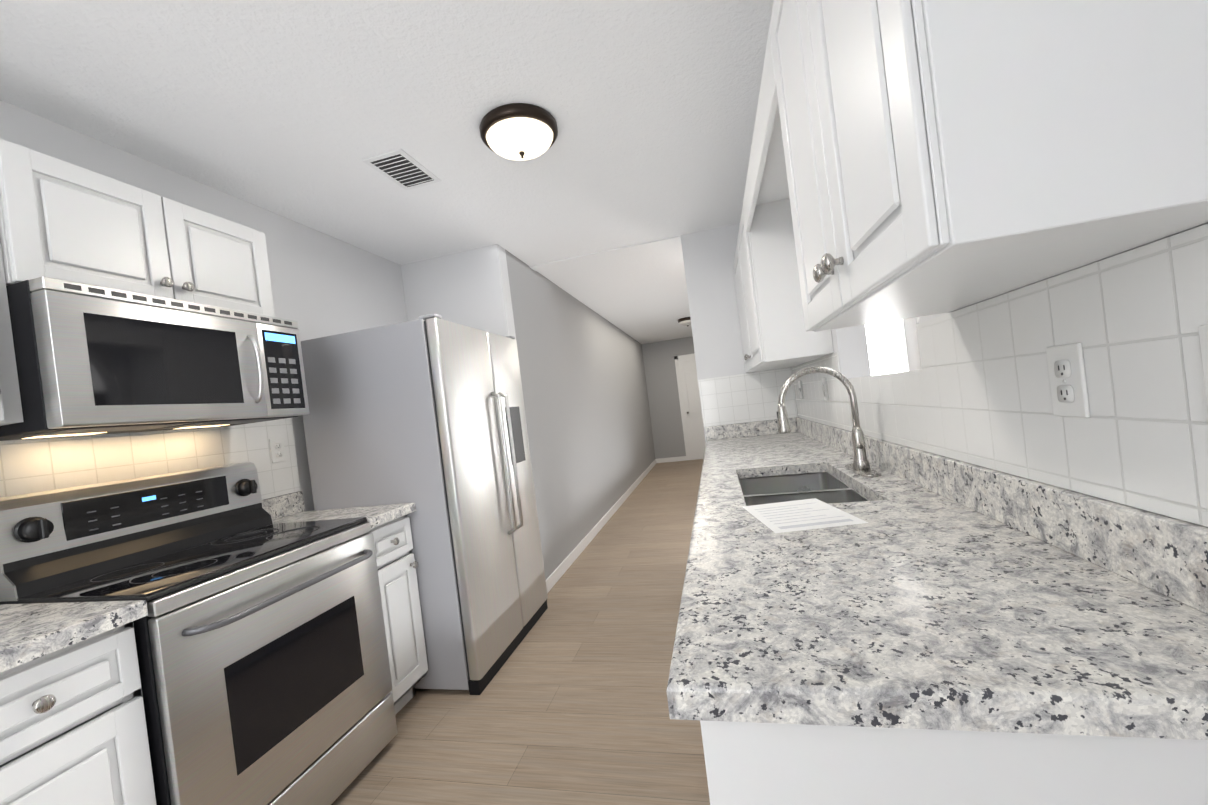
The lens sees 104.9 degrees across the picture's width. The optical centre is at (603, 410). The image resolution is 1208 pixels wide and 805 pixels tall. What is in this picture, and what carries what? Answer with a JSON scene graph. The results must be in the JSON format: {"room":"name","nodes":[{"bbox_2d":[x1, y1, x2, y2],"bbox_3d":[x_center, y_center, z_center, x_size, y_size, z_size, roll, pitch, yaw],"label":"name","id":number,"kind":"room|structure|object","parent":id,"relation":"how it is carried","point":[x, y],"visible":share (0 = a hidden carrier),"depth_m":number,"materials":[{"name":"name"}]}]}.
{"room":"kitchen","nodes":[
{"label":"kitchen","id":0,"kind":"room"},
{"bbox_2d":[0,100,407,510],"bbox_3d":[-1.855,0.245,1.299,0.120,2.440,4.460,-7,0,13],"label":"wall","id":1,"kind":"structure","parent":0,"point":[324,283],"depth_m":2.39,"materials":[{"name":"white paint"}]},
{"bbox_2d":[0,138,23,425],"bbox_3d":[-1.766,-0.318,0.994,0.320,0.760,0.535,-7,0,13],"label":"upper cabinet","id":2,"kind":"object","parent":1,"relation":"attached to","point":[11,260],"depth_m":1.22,"materials":[{"name":"white wood"}]},
{"bbox_2d":[8,141,274,316],"bbox_3d":[-1.640,-0.525,1.622,0.320,0.386,0.755,-7,0,13],"label":"upper cabinet","id":3,"kind":"object","parent":1,"relation":"attached to","point":[61,219],"depth_m":1.48,"materials":[{"name":"white wood"}]},
{"bbox_2d":[0,276,309,440],"bbox_3d":[-1.516,-0.142,1.606,0.464,0.397,0.756,-7,0,13],"label":"over-the-range microwave","id":4,"kind":"object","parent":3,"relation":"attached to","point":[93,359],"visible":1,"depth_m":1.38,"materials":[{"name":"silver metal"}]},
{"bbox_2d":[0,418,299,499],"bbox_3d":[-1.821,0.258,1.157,0.006,0.370,2.398,-7,0,13],"label":"wall tile","id":5,"kind":"structure","parent":1,"relation":"attached to","point":[27,466],"depth_m":1.71,"materials":[{"name":"white tile"}]},
{"bbox_2d":[269,437,285,462],"bbox_3d":[-1.563,0.188,2.225,0.009,0.116,0.072,-7,0,13],"label":"outlet","id":6,"kind":"object","parent":1,"relation":"attached to","point":[277,448],"visible":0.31,"depth_m":2.21,"materials":[{"name":"white plastic"}]},
{"bbox_2d":[0,0,773,343],"bbox_3d":[2.646,-1.565,3.429,8.240,0.060,11.040,-7,0,13],"label":"ceiling","id":7,"kind":"structure","parent":0,"point":[298,110],"depth_m":1.73,"materials":[{"name":"white paint"}]},
{"bbox_2d":[362,149,440,189],"bbox_3d":[-0.919,-1.097,2.131,0.200,0.012,0.300,-7,0,13],"label":"ceiling vent","id":8,"kind":"object","parent":7,"relation":"in","point":[403,169],"visible":1,"depth_m":2.11,"materials":[{"name":"white metal"}]},
{"bbox_2d":[480,103,557,160],"bbox_3d":[-0.345,-1.107,1.923,0.318,0.128,0.318,-7,0,13],"label":"kitchen ceiling light","id":9,"kind":"object","parent":7,"relation":"attached to","point":[519,131],"visible":1,"depth_m":1.84,"materials":[{"name":"white glass"}]},
{"bbox_2d":[678,317,690,325],"bbox_3d":[1.270,-1.334,7.054,0.288,0.128,0.288,-7,0,13],"label":"light","id":10,"kind":"object","parent":7,"relation":"attached to","point":[685,321],"visible":0.75,"depth_m":6.96,"materials":[{"name":"brown metal"}]},
{"bbox_2d":[400,248,491,332],"bbox_3d":[-0.993,0.128,3.322,0.630,2.440,0.120,-7,0,13],"label":"wall","id":11,"kind":"structure","parent":0,"point":[452,287],"depth_m":3.24,"materials":[{"name":"white paint"}]},
{"bbox_2d":[331,459,709,804],"bbox_3d":[2.946,0.902,3.444,8.240,0.050,11.040,-7,0,13],"label":"floor","id":12,"kind":"structure","parent":0,"point":[568,705],"depth_m":1.99,"materials":[{"name":"brown wood"}]},
{"bbox_2d":[0,621,156,804],"bbox_3d":[-1.494,0.993,0.833,0.619,0.874,0.806,-7,0,13],"label":"base cabinet","id":13,"kind":"object","parent":12,"relation":"on","point":[73,728],"depth_m":1.03,"materials":[{"name":"white wood"}]},
{"bbox_2d":[0,491,415,672],"bbox_3d":[-1.505,0.480,0.972,0.650,0.142,2.629,-7,0,13],"label":"countertop","id":14,"kind":"structure","parent":13,"relation":"on","point":[30,631],"depth_m":1.10,"materials":[{"name":"stone"}]},
{"bbox_2d":[0,462,396,804],"bbox_3d":[-1.259,0.795,1.578,0.714,1.200,0.756,-7,0,13],"label":"range","id":15,"kind":"object","parent":12,"relation":"on","point":[263,657],"visible":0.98,"depth_m":1.44,"materials":[{"name":"silver metal"}]},
{"bbox_2d":[370,525,403,714],"bbox_3d":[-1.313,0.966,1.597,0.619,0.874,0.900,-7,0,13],"label":"base cabinet","id":16,"kind":"object","parent":12,"relation":"on","point":[397,690],"depth_m":1.98,"materials":[{"name":"white wood"}]},
{"bbox_2d":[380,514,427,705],"bbox_3d":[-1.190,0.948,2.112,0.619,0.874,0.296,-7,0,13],"label":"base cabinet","id":17,"kind":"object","parent":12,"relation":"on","point":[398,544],"depth_m":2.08,"materials":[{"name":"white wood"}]},
{"bbox_2d":[301,314,547,694],"bbox_3d":[-0.925,0.460,2.654,0.854,1.772,0.906,-7,0,13],"label":"refrigerator","id":18,"kind":"object","parent":12,"relation":"on","point":[425,414],"visible":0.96,"depth_m":2.23,"materials":[{"name":"grey metal"}]},
{"bbox_2d":[700,720,1207,804],"bbox_3d":[0.551,0.744,0.852,0.619,0.874,0.741,-7,0,13],"label":"base cabinet","id":19,"kind":"object","parent":12,"relation":"on","point":[749,763],"depth_m":0.49,"materials":[{"name":"white wood"}]},
{"bbox_2d":[666,366,1207,739],"bbox_3d":[0.718,0.156,1.907,0.650,0.619,2.962,-7,0,13],"label":"countertop","id":20,"kind":"structure","parent":19,"relation":"on","point":[855,576],"depth_m":0.65,"materials":[{"name":"stone"}]},
{"bbox_2d":[480,244,655,578],"bbox_3d":[0.110,-0.024,6.315,0.120,2.440,6.460,-7,0,13],"label":"wall","id":21,"kind":"structure","parent":0,"point":[602,412],"depth_m":4.26,"materials":[{"name":"white paint"}]},
{"bbox_2d":[546,459,656,592],"bbox_3d":[0.314,1.135,6.301,0.012,0.090,6.472,-7,0,13],"label":"baseboard","id":22,"kind":"structure","parent":21,"relation":"attached to","point":[555,576],"depth_m":4.35,"materials":[{"name":"white wood"}]},
{"bbox_2d":[644,337,691,458],"bbox_3d":[3.996,-0.511,8.760,8.120,2.440,0.120,-7,0,13],"label":"wall","id":23,"kind":"structure","parent":0,"point":[659,362],"depth_m":9.36,"materials":[{"name":"white paint"}]},
{"bbox_2d":[656,353,697,462],"bbox_3d":[1.689,-0.062,9.252,1.530,2.100,0.018,-7,0,13],"label":"door frame","id":24,"kind":"structure","parent":23,"relation":"attached to","point":[683,458],"depth_m":9.27,"materials":[{"name":"white wood"}]},
{"bbox_2d":[678,357,705,459],"bbox_3d":[1.985,-0.064,9.150,0.810,2.025,0.072,-7,0,13],"label":"hall door","id":25,"kind":"structure","parent":23,"relation":"in","point":[692,406],"depth_m":9.22,"materials":[{"name":"white wood"}]},
{"bbox_2d":[681,223,795,442],"bbox_3d":[1.038,-0.120,3.408,0.650,2.440,0.120,-7,0,13],"label":"wall","id":26,"kind":"structure","parent":0,"point":[708,255],"depth_m":3.38,"materials":[{"name":"white paint"}]},
{"bbox_2d":[698,368,797,426],"bbox_3d":[1.028,-0.091,3.345,0.652,0.350,0.006,-7,0,13],"label":"wall tile","id":27,"kind":"structure","parent":26,"relation":"attached to","point":[741,398],"depth_m":3.35,"materials":[{"name":"white tile"}]},
{"bbox_2d":[733,198,833,372],"bbox_3d":[0.978,-0.642,2.745,0.353,0.760,1.158,-7,0,13],"label":"upper cabinet","id":28,"kind":"object","parent":26,"relation":"attached to","point":[775,335],"visible":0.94,"depth_m":2.20,"materials":[{"name":"white wood"}]},
{"bbox_2d":[831,223,1207,378],"bbox_3d":[0.704,-0.060,0.274,0.150,2.440,3.666,-7,0,13],"label":"wall","id":29,"kind":"structure","parent":0,"point":[850,343],"depth_m":2.06,"materials":[{"name":"white paint"}]},
{"bbox_2d":[743,29,789,231],"bbox_3d":[0.697,-0.916,1.644,0.320,0.135,1.092,-7,0,13],"label":"valance board","id":30,"kind":"object","parent":29,"relation":"attached to","point":[766,180],"visible":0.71,"depth_m":1.65,"materials":[{"name":"white wood"}]},
{"bbox_2d":[865,319,908,375],"bbox_3d":[3.381,-0.405,6.970,2.160,2.060,0.048,-7,0,13],"label":"dining room window","id":31,"kind":"structure","parent":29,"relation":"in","point":[886,344],"depth_m":6.79,"materials":[{"name":"white"}]},
{"bbox_2d":[769,0,1207,331],"bbox_3d":[0.513,-0.574,0.782,0.353,0.760,0.688,-7,0,13],"label":"upper cabinet","id":32,"kind":"object","parent":29,"relation":"attached to","point":[944,156],"visible":1,"depth_m":0.48,"materials":[{"name":"white wood"}]},
{"bbox_2d":[792,224,1207,526],"bbox_3d":[0.894,0.009,1.325,0.006,0.494,3.992,-7,0,13],"label":"wall tile","id":33,"kind":"structure","parent":29,"relation":"attached to","point":[976,390],"depth_m":0.72,"materials":[{"name":"white tile"}]},
{"bbox_2d":[798,381,802,398],"bbox_3d":[1.272,-0.136,3.012,0.015,0.116,0.072,-7,0,13],"label":"outlet","id":34,"kind":"object","parent":33,"relation":"attached to","point":[800,385],"depth_m":2.99,"materials":[{"name":"white plastic"}]},
{"bbox_2d":[822,378,827,400],"bbox_3d":[1.121,-0.108,2.358,0.009,0.116,0.072,-7,0,13],"label":"outlet","id":35,"kind":"object","parent":33,"relation":"attached to","point":[824,385],"depth_m":2.34,"materials":[{"name":"white plastic"}]},
{"bbox_2d":[1046,343,1089,417],"bbox_3d":[0.738,-0.047,0.741,0.009,0.116,0.072,-7,0,13],"label":"outlet","id":36,"kind":"object","parent":33,"relation":"attached to","point":[1067,377],"depth_m":0.73,"materials":[{"name":"white plastic"}]},
{"bbox_2d":[1198,324,1207,412],"bbox_3d":[0.677,-0.038,0.499,0.015,0.116,0.072,-7,0,13],"label":"outlet","id":37,"kind":"object","parent":33,"relation":"attached to","point":[1202,329],"depth_m":0.53,"materials":[{"name":"white plastic"}]}
]}

